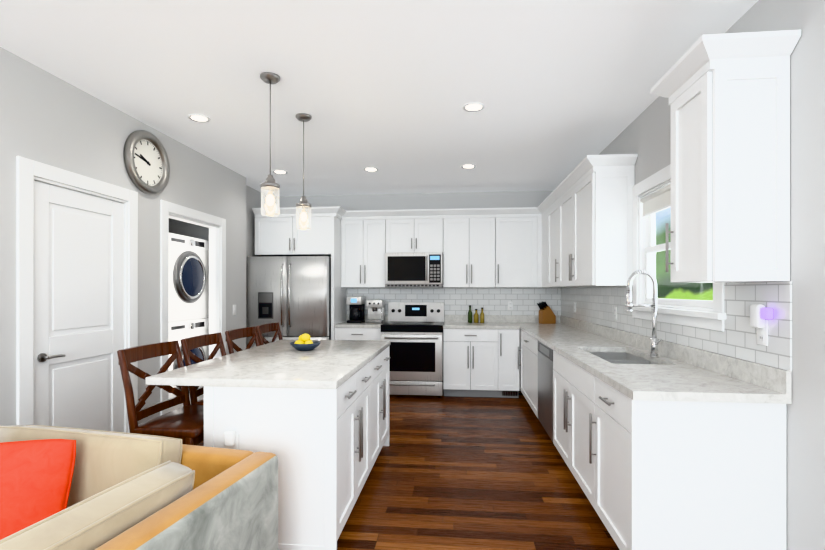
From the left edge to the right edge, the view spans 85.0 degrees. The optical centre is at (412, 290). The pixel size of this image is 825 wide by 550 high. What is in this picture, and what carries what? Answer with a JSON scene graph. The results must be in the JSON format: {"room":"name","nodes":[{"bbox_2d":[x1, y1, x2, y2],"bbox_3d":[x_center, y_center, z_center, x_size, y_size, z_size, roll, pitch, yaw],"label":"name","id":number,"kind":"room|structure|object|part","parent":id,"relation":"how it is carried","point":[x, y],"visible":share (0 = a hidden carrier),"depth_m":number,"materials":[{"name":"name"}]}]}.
{"room":"kitchen","nodes":[
{"label":"kitchen","id":0,"kind":"room"},
{"bbox_2d":[0,47,268,425],"bbox_3d":[-2.559,-0.005,1.744,0.300,2.740,9.760,0,0,6],"label":"wall","id":1,"kind":"structure","parent":0,"point":[45,118],"depth_m":3.27,"materials":[{"name":"grey paint"}]},
{"bbox_2d":[34,181,123,431],"bbox_3d":[-2.269,0.342,3.122,0.096,2.031,0.758,0,0,6],"label":"door leaf","id":2,"kind":"structure","parent":1,"relation":"in","point":[79,237],"depth_m":3.07,"materials":[{"name":"white wood"}]},
{"bbox_3d":[-2.279,0.420,2.847,0.060,0.056,0.144,0,0,6],"label":"door handle","id":3,"kind":"part","parent":2,"relation":"part of","materials":[{"name":"silver metal"}]},
{"bbox_2d":[123,130,169,193],"bbox_3d":[-2.181,-1.055,3.726,0.052,0.510,0.510,0,0,6],"label":"clock","id":4,"kind":"object","parent":1,"relation":"attached to","point":[146,161],"visible":1,"depth_m":3.70,"materials":[{"name":"grey metal"}]},
{"bbox_2d":[233,305,235,314],"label":"outlet","id":5,"kind":"object","parent":1,"relation":"attached to","point":[234,306],"depth_m":5.19,"materials":[{"name":"white plastic"}]},
{"bbox_2d":[16,156,725,432],"bbox_3d":[-0.216,0.264,3.610,4.230,2.202,2.364,0,0,6],"label":"trim","id":6,"kind":"structure","parent":1,"relation":"attached to","point":[28,171],"depth_m":3.41,"materials":[{"name":"white wood"}]},
{"bbox_2d":[169,218,208,317],"bbox_3d":[-3.041,-0.005,1.793,1.030,2.740,9.760,0,0,6],"label":"wall","id":7,"kind":"structure","parent":0,"point":[175,226],"depth_m":5.16,"materials":[{"name":"grey paint"}]},
{"bbox_2d":[0,0,757,195],"bbox_3d":[-0.937,-1.415,1.581,5.260,0.080,10.000,0,0,6],"label":"ceiling","id":8,"kind":"structure","parent":0,"point":[384,85],"depth_m":2.84,"materials":[{"name":"white paint"}]},
{"bbox_2d":[188,114,209,121],"bbox_3d":[-1.699,-1.371,3.578,0.167,0.005,0.152,0,0,6],"label":"recessed light","id":9,"kind":"object","parent":8,"relation":"in","point":[195,117],"depth_m":3.59,"materials":[{"name":"white"}]},
{"bbox_2d":[260,72,279,216],"bbox_3d":[-0.915,-0.928,2.896,0.124,0.894,0.124,0,0,6],"label":"pendant light","id":10,"kind":"object","parent":8,"relation":"hanging from","point":[270,78],"visible":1,"depth_m":2.88,"materials":[{"name":"white glass"}]},
{"bbox_2d":[273,170,286,173],"bbox_3d":[-1.534,-1.371,5.209,0.167,0.005,0.141,0,0,6],"label":"recessed light","id":11,"kind":"object","parent":8,"relation":"in","point":[275,171],"depth_m":5.23,"materials":[{"name":"white"}]},
{"bbox_2d":[296,113,311,229],"bbox_3d":[-0.860,-0.928,3.554,0.124,0.894,0.124,0,0,6],"label":"pendant light","id":12,"kind":"object","parent":8,"relation":"hanging from","point":[303,117],"visible":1,"depth_m":3.54,"materials":[{"name":"glass"}]},
{"bbox_2d":[364,167,377,171],"bbox_3d":[-0.470,-1.371,5.102,0.147,0.005,0.173,0,0,6],"label":"recessed light","id":13,"kind":"object","parent":8,"relation":"in","point":[370,169],"depth_m":5.11,"materials":[{"name":"white"}]},
{"bbox_2d":[461,164,475,168],"bbox_3d":[0.619,-1.371,4.977,0.154,0.005,0.168,0,0,6],"label":"recessed light","id":14,"kind":"object","parent":8,"relation":"in","point":[467,166],"depth_m":4.98,"materials":[{"name":"white"}]},
{"bbox_2d":[463,102,484,111],"bbox_3d":[0.460,-1.371,3.363,0.157,0.005,0.170,0,0,6],"label":"recessed light","id":15,"kind":"object","parent":8,"relation":"in","point":[473,107],"depth_m":3.37,"materials":[{"name":"white"}]},
{"bbox_2d":[198,391,618,549],"bbox_3d":[-0.937,1.395,1.581,5.260,0.060,10.000,0,0,6],"label":"floor","id":16,"kind":"structure","parent":0,"point":[454,472],"depth_m":3.12,"materials":[{"name":"brown wood"}]},
{"bbox_2d":[0,425,277,549],"bbox_3d":[-1.428,0.990,1.294,1.320,0.749,1.750,0,0,14],"label":"sofa","id":17,"kind":"object","parent":16,"relation":"on","point":[62,488],"visible":1,"depth_m":1.72,"materials":[{"name":"beige fabric"}]},
{"bbox_2d":[117,340,203,444],"bbox_3d":[-1.268,0.834,2.480,0.447,1.064,0.488,0,0,6],"label":"chair","id":18,"kind":"object","parent":16,"relation":"on","point":[186,423],"visible":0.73,"depth_m":2.38,"materials":[{"name":"brown wood"}]},
{"bbox_2d":[169,318,208,411],"bbox_3d":[-2.645,0.830,4.667,0.825,1.046,0.760,0,0,6],"label":"washer","id":19,"kind":"object","parent":16,"relation":"on","point":[178,330],"visible":0.23,"depth_m":4.60,"materials":[{"name":"white plastic"}]},
{"bbox_2d":[169,233,208,321],"bbox_3d":[-2.645,-0.126,4.667,0.825,0.859,0.760,0,0,6],"label":"dryer","id":20,"kind":"object","parent":19,"relation":"on","point":[188,256],"visible":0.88,"depth_m":4.56,"materials":[{"name":"white plastic"}]},
{"bbox_2d":[180,332,225,445],"bbox_3d":[-1.217,0.834,2.996,0.446,1.064,0.486,0,0,6],"label":"chair","id":21,"kind":"object","parent":16,"relation":"on","point":[187,344],"visible":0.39,"depth_m":2.90,"materials":[{"name":"brown wood"}]},
{"bbox_2d":[225,326,259,353],"bbox_3d":[-1.163,0.834,3.534,0.446,1.064,0.486,0,0,6],"label":"chair","id":22,"kind":"object","parent":16,"relation":"on","point":[238,333],"visible":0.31,"depth_m":3.56,"materials":[{"name":"brown wood"}]},
{"bbox_2d":[145,334,390,549],"bbox_3d":[-0.768,0.844,3.124,1.025,1.042,1.826,0,0,6],"label":"kitchen island","id":23,"kind":"object","parent":16,"relation":"on","point":[320,406],"visible":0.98,"depth_m":2.27,"materials":[{"name":"white wood"}]},
{"bbox_2d":[145,339,390,388],"bbox_3d":[-0.779,0.465,3.141,0.998,0.039,1.795,0,0,6],"label":"countertop","id":24,"kind":"structure","parent":23,"relation":"on","point":[276,364],"depth_m":2.59,"materials":[{"name":"stone"}]},
{"bbox_2d":[256,322,282,344],"bbox_3d":[-1.111,0.834,4.040,0.447,1.064,0.488,0,0,6],"label":"chair","id":25,"kind":"object","parent":16,"relation":"on","point":[264,328],"visible":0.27,"depth_m":4.07,"materials":[{"name":"brown wood"}]},
{"bbox_2d":[247,256,330,347],"bbox_3d":[-1.578,0.465,6.105,1.066,1.800,0.826,0,0,6],"label":"refrigerator","id":26,"kind":"object","parent":16,"relation":"on","point":[294,292],"visible":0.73,"depth_m":5.76,"materials":[{"name":"grey metal"}]},
{"bbox_2d":[381,302,443,397],"bbox_3d":[0.016,0.767,5.997,0.789,1.195,0.754,0,0,6],"label":"stove","id":27,"kind":"object","parent":16,"relation":"on","point":[414,330],"visible":0.95,"depth_m":5.69,"materials":[{"name":"grey metal"}]},
{"bbox_2d":[331,216,519,397],"bbox_3d":[0.172,0.200,6.033,2.403,2.330,0.673,0,0,6],"label":"base cabinet","id":28,"kind":"object","parent":16,"relation":"on","point":[480,359],"visible":0.64,"depth_m":5.70,"materials":[{"name":"white wood"}]},
{"bbox_2d":[335,314,519,328],"bbox_3d":[0.194,0.414,6.044,2.360,0.139,0.646,0,0,6],"label":"countertop","id":29,"kind":"structure","parent":28,"relation":"on","point":[450,321],"depth_m":6.03,"materials":[{"name":"stone"}]},
{"bbox_2d":[346,296,364,322],"bbox_3d":[-0.775,0.264,6.217,0.226,0.360,0.243,0,0,6],"label":"coffee maker","id":30,"kind":"object","parent":29,"relation":"on","point":[356,304],"visible":0.99,"depth_m":6.12,"materials":[{"name":"black plastic"}]},
{"bbox_2d":[366,300,384,322],"bbox_3d":[-0.511,0.289,6.172,0.220,0.310,0.280,0,0,6],"label":"espresso machine","id":31,"kind":"object","parent":29,"relation":"on","point":[376,308],"visible":1,"depth_m":6.13,"materials":[{"name":"silver metal"}]},
{"bbox_2d":[468,305,483,322],"bbox_3d":[0.874,0.326,6.191,0.223,0.237,0.091,0,0,6],"label":"bottles","id":32,"kind":"object","parent":29,"relation":"on","point":[476,316],"visible":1,"depth_m":6.17,"materials":[{"name":"green glass"}]},
{"bbox_2d":[538,341,552,441],"bbox_3d":[1.497,0.925,4.021,0.624,0.873,0.696,0,0,6],"label":"dishwasher","id":33,"kind":"object","parent":16,"relation":"on","point":[545,354],"visible":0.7,"depth_m":4.00,"materials":[{"name":"grey metal"}]},
{"bbox_2d":[514,269,790,549],"bbox_3d":[1.495,0.612,4.084,0.673,1.506,4.286,0,0,6],"label":"base cabinet","id":34,"kind":"object","parent":16,"relation":"on","point":[673,446],"visible":0.98,"depth_m":2.01,"materials":[{"name":"white wood"}]},
{"bbox_2d":[514,315,790,403],"bbox_3d":[1.508,0.414,4.083,0.646,0.139,4.286,0,0,6],"label":"countertop","id":35,"kind":"structure","parent":34,"relation":"on","point":[680,372],"depth_m":2.44,"materials":[{"name":"stone"}]},
{"bbox_2d":[537,301,555,323],"bbox_3d":[1.789,0.297,6.033,0.227,0.295,0.110,0,0,-14],"label":"knife block","id":36,"kind":"object","parent":35,"relation":"on","point":[546,315],"visible":1,"depth_m":5.99,"materials":[{"name":"brown wood"}]},
{"bbox_2d":[589,352,655,363],"bbox_3d":[1.439,0.585,3.122,0.394,0.200,0.844,0,0,6],"label":"sink basin","id":37,"kind":"object","parent":35,"relation":"in","point":[612,357],"depth_m":3.40,"materials":[{"name":"silver metal"}]},
{"bbox_2d":[625,269,661,356],"bbox_3d":[1.543,0.152,2.994,0.217,0.586,0.133,0,0,6],"label":"faucet","id":38,"kind":"object","parent":35,"relation":"on","point":[654,340],"depth_m":3.02,"materials":[{"name":"silver metal"}]},
{"bbox_2d":[269,190,560,287],"bbox_3d":[-0.444,-0.005,6.497,5.260,2.740,0.120,0,0,6],"label":"wall","id":39,"kind":"structure","parent":0,"point":[507,199],"depth_m":6.38,"materials":[{"name":"grey paint"}]},
{"bbox_2d":[252,30,800,287],"bbox_3d":[-0.211,-0.560,4.228,4.096,1.040,4.341,0,0,6],"label":"upper cabinet","id":40,"kind":"object","parent":39,"relation":"attached to","point":[728,95],"visible":0.98,"depth_m":2.31,"materials":[{"name":"white wood"}]},
{"bbox_2d":[385,252,442,286],"bbox_3d":[0.032,-0.272,6.154,0.766,0.463,0.458,0,0,6],"label":"microwave","id":41,"kind":"object","parent":40,"relation":"attached to","point":[408,269],"visible":1,"depth_m":5.97,"materials":[{"name":"grey metal"}]},
{"bbox_2d":[561,0,824,549],"bbox_3d":[1.620,-0.005,1.325,0.120,2.740,9.760,0,0,6],"label":"wall","id":42,"kind":"structure","parent":0,"point":[648,136],"depth_m":1.87,"materials":[{"name":"grey paint"}]},
{"bbox_2d":[347,281,791,370],"bbox_3d":[0.335,0.213,4.202,3.008,0.503,4.288,0,0,6],"label":"tile backsplash","id":43,"kind":"structure","parent":42,"relation":"attached to","point":[595,305],"depth_m":3.67,"materials":[{"name":"white tile"}]},
{"bbox_2d":[508,302,512,309],"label":"outlet","id":44,"kind":"object","parent":43,"relation":"attached to","point":[510,304],"depth_m":6.24,"materials":[{"name":"white plastic"}]},
{"bbox_2d":[614,306,616,319],"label":"outlet","id":45,"kind":"object","parent":43,"relation":"attached to","point":[615,308],"depth_m":4.02,"materials":[{"name":"white plastic"}]},
{"bbox_2d":[757,320,767,345],"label":"outlet","id":46,"kind":"object","parent":43,"relation":"attached to","point":[762,336],"depth_m":2.08,"materials":[{"name":"white plastic"}]},
{"bbox_2d":[750,304,772,327],"bbox_3d":[1.599,0.120,2.063,0.034,0.110,0.125,0,0,6],"label":"night light","id":47,"kind":"object","parent":46,"relation":"attached to","point":[758,312],"depth_m":2.06,"materials":[{"name":"white plastic"}]},
{"bbox_2d":[645,214,712,308],"bbox_3d":[1.787,-0.312,3.007,0.071,0.835,1.030,0,0,6],"label":"window","id":48,"kind":"structure","parent":42,"relation":"in","point":[652,248],"depth_m":3.38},
{"bbox_2d":[640,184,670,217],"bbox_3d":[1.747,-0.644,3.011,0.044,0.157,1.000,0,0,6],"label":"shade","id":49,"kind":"object","parent":48,"relation":"attached to","point":[659,200],"depth_m":3.24,"materials":[{"name":"white fabric"}]},
{"label":"outside","id":50,"kind":"structure","parent":0,"visible":0},
{"bbox_2d":[656,207,712,300],"bbox_3d":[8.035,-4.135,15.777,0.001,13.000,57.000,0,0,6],"label":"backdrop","id":51,"kind":"structure","parent":50,"point":[666,289],"depth_m":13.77,"materials":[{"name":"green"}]}
]}

